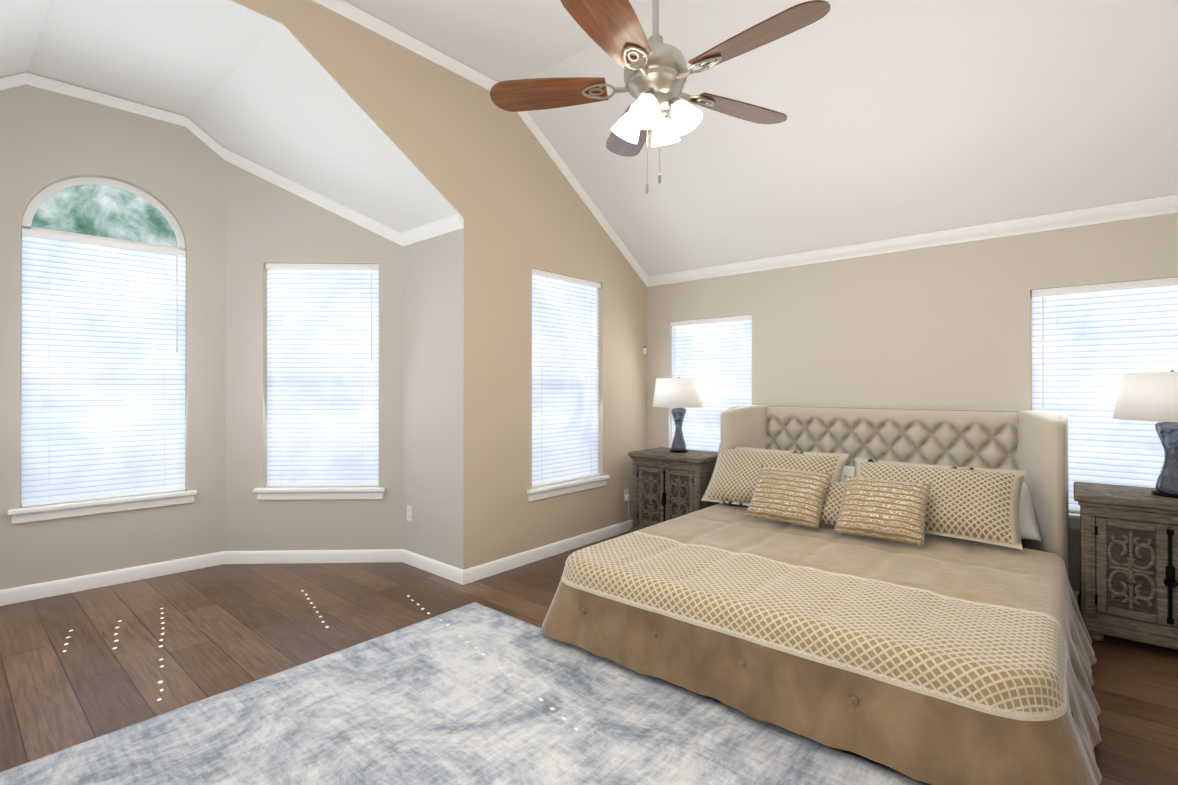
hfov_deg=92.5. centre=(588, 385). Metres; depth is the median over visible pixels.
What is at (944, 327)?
wall
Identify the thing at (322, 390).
window
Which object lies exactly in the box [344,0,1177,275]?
ceiling
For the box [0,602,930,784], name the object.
rug
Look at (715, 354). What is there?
window
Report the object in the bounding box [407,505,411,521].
outlet
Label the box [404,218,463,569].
wall
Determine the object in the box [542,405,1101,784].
bed
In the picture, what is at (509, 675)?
light
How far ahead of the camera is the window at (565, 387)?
4.67 m
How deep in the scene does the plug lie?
5.22 m
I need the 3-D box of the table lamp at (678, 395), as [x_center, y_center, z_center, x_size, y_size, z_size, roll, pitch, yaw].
[0.783,0.248,4.915,0.456,0.658,0.456,0,0,41]
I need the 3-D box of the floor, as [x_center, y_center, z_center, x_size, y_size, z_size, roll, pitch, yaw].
[-0.402,1.387,2.641,6.650,0.080,5.990,0,0,41]
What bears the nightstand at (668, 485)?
on the floor
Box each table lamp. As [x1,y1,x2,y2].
[653,377,704,452]
[1113,369,1177,497]
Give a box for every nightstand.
[628,447,719,531]
[1074,481,1177,649]
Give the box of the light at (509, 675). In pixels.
[63,590,578,730]
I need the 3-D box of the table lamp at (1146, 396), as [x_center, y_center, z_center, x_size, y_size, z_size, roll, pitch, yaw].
[3.034,0.243,2.931,0.456,0.658,0.456,0,0,41]
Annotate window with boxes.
[7,177,196,523]
[253,263,385,499]
[527,268,609,501]
[670,315,751,451]
[1031,277,1177,529]
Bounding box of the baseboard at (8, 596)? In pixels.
[0,519,1079,605]
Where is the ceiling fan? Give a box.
[490,0,829,193]
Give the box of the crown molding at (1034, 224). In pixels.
[0,0,1177,286]
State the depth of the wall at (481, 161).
4.10 m
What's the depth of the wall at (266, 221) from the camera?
4.30 m
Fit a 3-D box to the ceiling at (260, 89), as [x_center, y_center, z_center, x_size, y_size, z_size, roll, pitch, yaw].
[-2.656,-1.546,3.325,2.047,0.951,3.340,0,0,41]
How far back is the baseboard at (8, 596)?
4.16 m
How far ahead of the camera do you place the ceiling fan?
2.04 m
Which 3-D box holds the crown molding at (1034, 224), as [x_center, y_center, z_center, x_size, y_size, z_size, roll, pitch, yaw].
[-0.349,-1.569,2.603,6.110,1.199,5.590,0,0,41]
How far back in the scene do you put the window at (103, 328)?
3.83 m
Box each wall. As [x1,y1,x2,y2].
[0,85,224,589]
[225,161,403,550]
[232,0,646,569]
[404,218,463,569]
[647,213,1177,591]
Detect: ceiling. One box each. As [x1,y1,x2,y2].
[0,0,462,231]
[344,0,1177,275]
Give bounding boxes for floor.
[0,531,1177,784]
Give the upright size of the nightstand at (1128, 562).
0.775 m
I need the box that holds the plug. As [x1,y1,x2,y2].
[624,488,629,519]
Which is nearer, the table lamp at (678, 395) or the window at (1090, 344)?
the window at (1090, 344)

